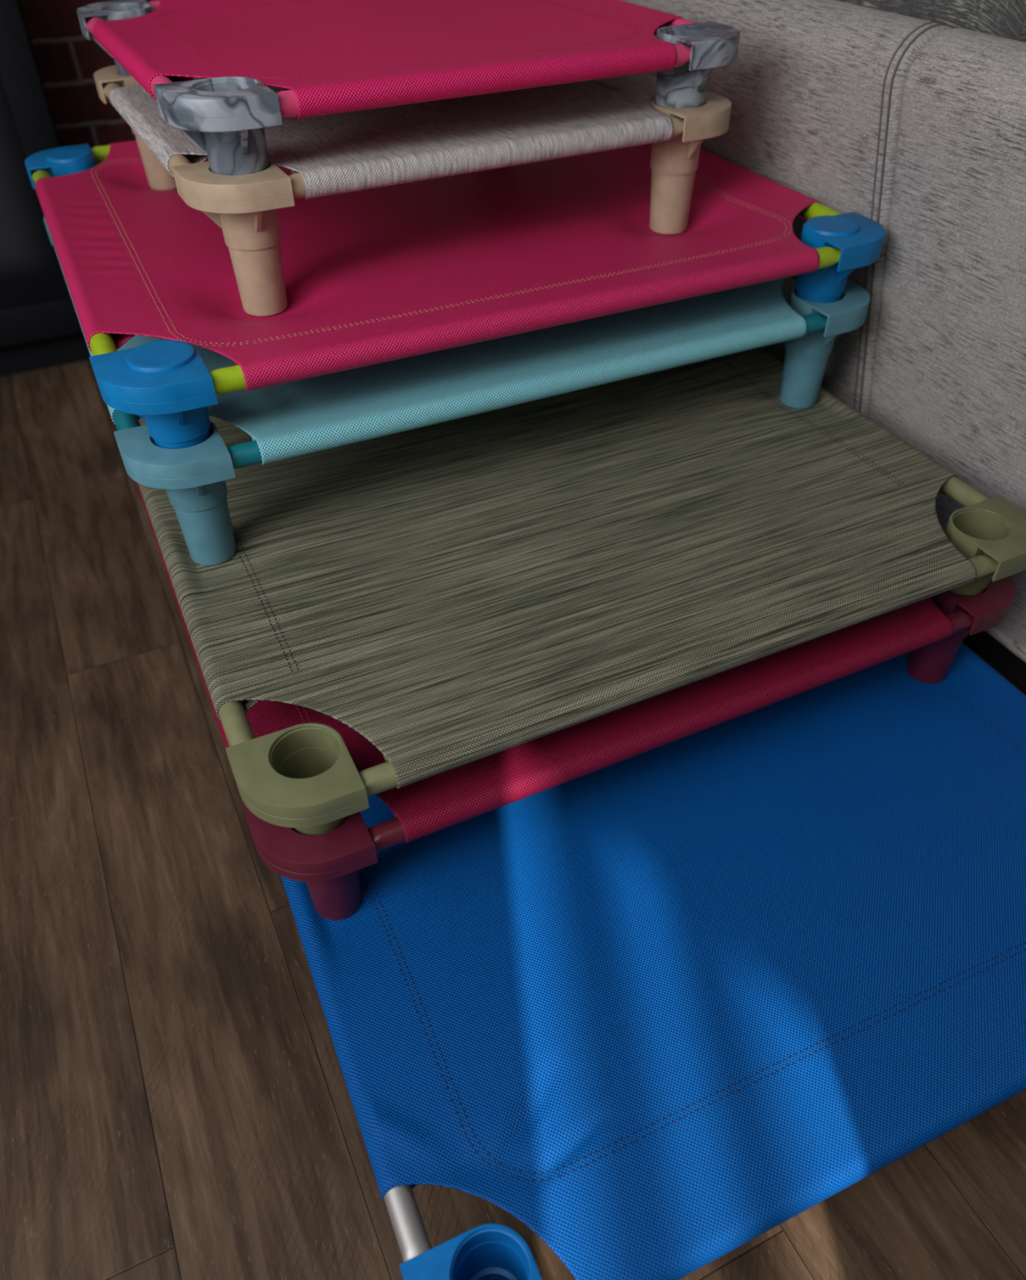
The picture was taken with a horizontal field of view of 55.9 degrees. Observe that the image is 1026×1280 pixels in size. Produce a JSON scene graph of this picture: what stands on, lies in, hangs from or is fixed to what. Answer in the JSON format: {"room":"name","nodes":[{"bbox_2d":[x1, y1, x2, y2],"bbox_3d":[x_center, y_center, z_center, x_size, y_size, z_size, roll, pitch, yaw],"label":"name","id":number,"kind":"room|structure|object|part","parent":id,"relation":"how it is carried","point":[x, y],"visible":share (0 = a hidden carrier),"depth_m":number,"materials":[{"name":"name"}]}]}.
{"room":"living room","nodes":[
{"label":"living room","id":0,"kind":"room"},
{"bbox_2d":[19,0,158,165],"bbox_3d":[-0.599,-1.850,1.547,4.000,2.500,0.120,-18,44,-19],"label":"wall","id":1,"kind":"structure","parent":0,"point":[68,62],"depth_m":1.92,"materials":[{"name":"brick"}]},
{"bbox_2d":[0,360,1025,1279],"bbox_3d":[0.032,-0.038,1.414,4.000,0.050,3.060,-18,44,-19],"label":"floor","id":2,"kind":"structure","parent":0,"point":[175,1103],"depth_m":0.93,"materials":[{"name":"wood"}]},
{"bbox_2d":[0,0,90,377],"bbox_3d":[-1.269,-0.937,1.580,0.900,1.100,0.335,-18,44,-19],"label":"sofa","id":3,"kind":"object","parent":2,"relation":"on","point":[40,327],"visible":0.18,"depth_m":1.79,"materials":[{"name":"black leather"}]},
{"bbox_2d":[280,642,1025,1279],"bbox_3d":[-0.006,-0.086,1.328,0.812,0.136,1.650,-17,44,-17],"label":"cot","id":4,"kind":"object","parent":2,"relation":"on","point":[655,1010],"visible":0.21,"depth_m":0.81,"materials":[{"name":"blue fabric"}]},
{"bbox_3d":[-0.365,-0.018,1.176,0.023,0.021,1.530,-17,44,-17],"label":"rail","id":5,"kind":"part","parent":4,"relation":"part of","materials":[{"name":"silver metal"}]},
{"bbox_3d":[-0.016,0.488,0.700,0.072,0.108,0.063,14,44,16],"label":"leg","id":6,"kind":"part","parent":4,"relation":"part of","materials":[{"name":"blue plastic"}]},
{"bbox_2d":[135,481,1017,919],"bbox_3d":[-0.075,-0.232,1.306,0.802,0.133,1.180,-18,44,-18],"label":"cot","id":7,"kind":"object","parent":4,"relation":"on","point":[933,629],"visible":0.12,"depth_m":0.86,"materials":[{"name":"red plastic"}]},
{"bbox_3d":[-0.160,0.199,0.838,0.072,0.108,0.063,13,43,15],"label":"leg","id":8,"kind":"part","parent":7,"relation":"part of","materials":[{"name":"red plastic"}]},
{"bbox_2d":[137,347,1025,835],"bbox_3d":[-0.076,-0.284,1.260,0.802,0.133,1.180,-18,44,-18],"label":"cot","id":9,"kind":"object","parent":7,"relation":"on","point":[451,594],"visible":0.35,"depth_m":0.93,"materials":[{"name":"fabric"}]},
{"bbox_3d":[-0.426,-0.213,1.101,0.023,0.021,1.060,-18,44,-18],"label":"rail","id":10,"kind":"part","parent":9,"relation":"part of","materials":[{"name":"green paint"}]},
{"bbox_3d":[-0.160,0.147,0.792,0.072,0.108,0.063,13,43,15],"label":"leg","id":11,"kind":"part","parent":9,"relation":"part of","materials":[{"name":"green plastic"}]},
{"bbox_2d":[43,216,870,565],"bbox_3d":[-0.116,-0.432,1.239,0.815,0.133,0.768,-18,44,-18],"label":"cot","id":12,"kind":"object","parent":9,"relation":"on","point":[291,420],"visible":0.2,"depth_m":0.94,"materials":[{"name":"blue plastic"}]},
{"bbox_3d":[-0.472,-0.359,1.079,0.023,0.021,0.648,-18,44,-18],"label":"rail","id":13,"kind":"part","parent":12,"relation":"part of","materials":[{"name":"teal paint"}]},
{"bbox_3d":[-0.295,-0.122,0.909,0.072,0.108,0.063,13,43,15],"label":"leg","id":14,"kind":"part","parent":12,"relation":"part of","materials":[{"name":"blue plastic"}]},
{"bbox_2d":[24,140,885,448],"bbox_3d":[-0.117,-0.487,1.191,0.815,0.137,0.768,-18,44,-18],"label":"cot","id":15,"kind":"object","parent":12,"relation":"on","point":[387,273],"visible":0.74,"depth_m":1.01,"materials":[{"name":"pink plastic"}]},
{"bbox_3d":[-0.473,-0.412,1.032,0.023,0.021,0.648,-18,44,-18],"label":"rail","id":16,"kind":"part","parent":15,"relation":"part of","materials":[{"name":"paint"}]},
{"bbox_3d":[-0.277,-0.747,1.407,0.695,0.021,0.023,-18,44,-18],"label":"rail","id":17,"kind":"part","parent":15,"relation":"part of","materials":[{"name":"paint"}]},
{"bbox_3d":[-0.296,-0.175,0.862,0.072,0.108,0.063,13,43,15],"label":"leg","id":18,"kind":"part","parent":15,"relation":"part of","materials":[{"name":"blue plastic"}]},
{"bbox_2d":[93,65,731,316],"bbox_3d":[-0.137,-0.587,1.155,0.591,0.133,0.559,-19,45,-20],"label":"cot","id":19,"kind":"object","parent":15,"relation":"on","point":[336,153],"visible":0.51,"depth_m":0.97,"materials":[{"name":"beige plastic"}]},
{"bbox_3d":[-0.458,-0.636,1.233,0.063,0.108,0.072,12,43,14],"label":"leg","id":20,"kind":"part","parent":19,"relation":"part of","materials":[{"name":"beige plastic"}]},
{"bbox_3d":[-0.387,-0.540,1.023,0.023,0.021,0.439,-19,45,-20],"label":"rail","id":21,"kind":"part","parent":19,"relation":"part of","materials":[{"name":"beige paint"}]},
{"bbox_3d":[-0.249,-0.369,0.928,0.072,0.108,0.063,12,43,14],"label":"leg","id":22,"kind":"part","parent":19,"relation":"part of","materials":[{"name":"beige plastic"}]},
{"bbox_2d":[76,0,740,175],"bbox_3d":[-0.137,-0.636,1.111,0.591,0.133,0.559,-19,45,-20],"label":"cot","id":23,"kind":"object","parent":19,"relation":"on","point":[330,56],"visible":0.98,"depth_m":0.98,"materials":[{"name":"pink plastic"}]},
{"bbox_3d":[-0.458,-0.685,1.189,0.063,0.108,0.072,12,43,14],"label":"leg","id":24,"kind":"part","parent":23,"relation":"part of","materials":[{"name":"grey plastic"}]},
{"bbox_3d":[-0.388,-0.590,0.980,0.023,0.021,0.439,-19,45,-20],"label":"rail","id":25,"kind":"part","parent":23,"relation":"part of","materials":[{"name":"pink paint"}]},
{"bbox_3d":[-0.260,-0.832,1.253,0.471,0.021,0.023,-19,45,-20],"label":"rail","id":26,"kind":"part","parent":23,"relation":"part of","materials":[{"name":"pink paint"}]},
{"bbox_3d":[-0.249,-0.418,0.884,0.072,0.108,0.063,12,43,14],"label":"leg","id":27,"kind":"part","parent":23,"relation":"part of","materials":[{"name":"grey plastic"}]},
{"bbox_3d":[-0.016,-0.521,0.898,0.471,0.021,0.023,-19,45,-20],"label":"rail","id":28,"kind":"part","parent":23,"relation":"part of","materials":[{"name":"pink paint"}]},
{"bbox_3d":[0.113,-0.764,1.170,0.023,0.021,0.439,-19,45,-20],"label":"rail","id":29,"kind":"part","parent":23,"relation":"part of","materials":[{"name":"pink paint"}]},
{"bbox_3d":[0.184,-0.569,1.049,0.063,0.108,0.072,12,43,14],"label":"leg","id":30,"kind":"part","parent":23,"relation":"part of","materials":[{"name":"grey plastic"}]},
{"bbox_3d":[-0.015,-0.472,0.941,0.471,0.021,0.023,-19,45,-20],"label":"rail","id":31,"kind":"part","parent":19,"relation":"part of","materials":[{"name":"beige paint"}]},
{"bbox_3d":[0.185,-0.519,1.093,0.063,0.108,0.072,12,43,14],"label":"leg","id":32,"kind":"part","parent":19,"relation":"part of","materials":[{"name":"beige plastic"}]},
{"bbox_3d":[0.041,-0.306,0.905,0.695,0.021,0.023,-18,44,-18],"label":"rail","id":33,"kind":"part","parent":15,"relation":"part of","materials":[{"name":"paint"}]},
{"bbox_3d":[0.238,-0.640,1.280,0.023,0.021,0.648,-18,44,-18],"label":"rail","id":34,"kind":"part","parent":15,"relation":"part of","materials":[{"name":"paint"}]},
{"bbox_3d":[0.347,-0.382,1.087,0.063,0.108,0.072,13,43,15],"label":"leg","id":35,"kind":"part","parent":15,"relation":"part of","materials":[{"name":"blue plastic"}]},
{"bbox_3d":[0.042,-0.253,0.952,0.695,0.021,0.023,-18,44,-18],"label":"rail","id":36,"kind":"part","parent":12,"relation":"part of","materials":[{"name":"teal paint"}]},
{"bbox_3d":[0.239,-0.587,1.327,0.023,0.021,0.648,-18,44,-18],"label":"rail","id":37,"kind":"part","parent":12,"relation":"part of","materials":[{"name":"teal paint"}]},
{"bbox_3d":[0.348,-0.329,1.134,0.063,0.108,0.072,13,43,15],"label":"leg","id":38,"kind":"part","parent":12,"relation":"part of","materials":[{"name":"blue plastic"}]},
{"bbox_3d":[0.171,0.018,0.832,0.682,0.021,0.023,-18,44,-18],"label":"rail","id":39,"kind":"part","parent":9,"relation":"part of","materials":[{"name":"green paint"}]},
{"bbox_3d":[0.274,-0.437,1.346,0.023,0.021,1.060,-18,44,-18],"label":"rail","id":40,"kind":"part","parent":9,"relation":"part of","materials":[{"name":"green paint"}]},
{"bbox_3d":[0.471,-0.055,1.012,0.063,0.108,0.072,13,43,15],"label":"leg","id":41,"kind":"part","parent":9,"relation":"part of","materials":[{"name":"green plastic"}]},
{"bbox_3d":[0.171,0.070,0.879,0.682,0.021,0.023,-18,44,-18],"label":"rail","id":42,"kind":"part","parent":7,"relation":"part of","materials":[{"name":"red paint"}]},
{"bbox_3d":[0.471,-0.004,1.059,0.063,0.108,0.072,13,43,15],"label":"leg","id":43,"kind":"part","parent":7,"relation":"part of","materials":[{"name":"red plastic"}]},
{"bbox_2d":[621,0,1025,695],"bbox_3d":[0.781,-0.570,1.372,1.005,0.790,2.370,-18,44,-19],"label":"sofa","id":44,"kind":"object","parent":2,"relation":"on","point":[907,117],"visible":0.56,"depth_m":1.03,"materials":[{"name":"grey fabric"}]},
{"bbox_3d":[0.181,-0.773,1.594,0.179,0.598,1.309,-18,44,-19],"label":"panel","id":45,"kind":"part","parent":44,"relation":"part of","materials":[{"name":"grey fabric"}]},
{"bbox_2d":[836,0,1025,42],"bbox_3d":[0.366,-0.861,1.435,0.205,0.430,1.040,-18,44,-19],"label":"cushion","id":46,"kind":"object","parent":44,"relation":"on","point":[1006,19],"depth_m":1.00,"materials":[{"name":"grey fabric"}]},
{"bbox_3d":[0.692,-0.068,0.789,0.179,0.598,1.059,-18,44,-19],"label":"panel","id":47,"kind":"part","parent":44,"relation":"part of","materials":[{"name":"grey fabric"}]}
]}

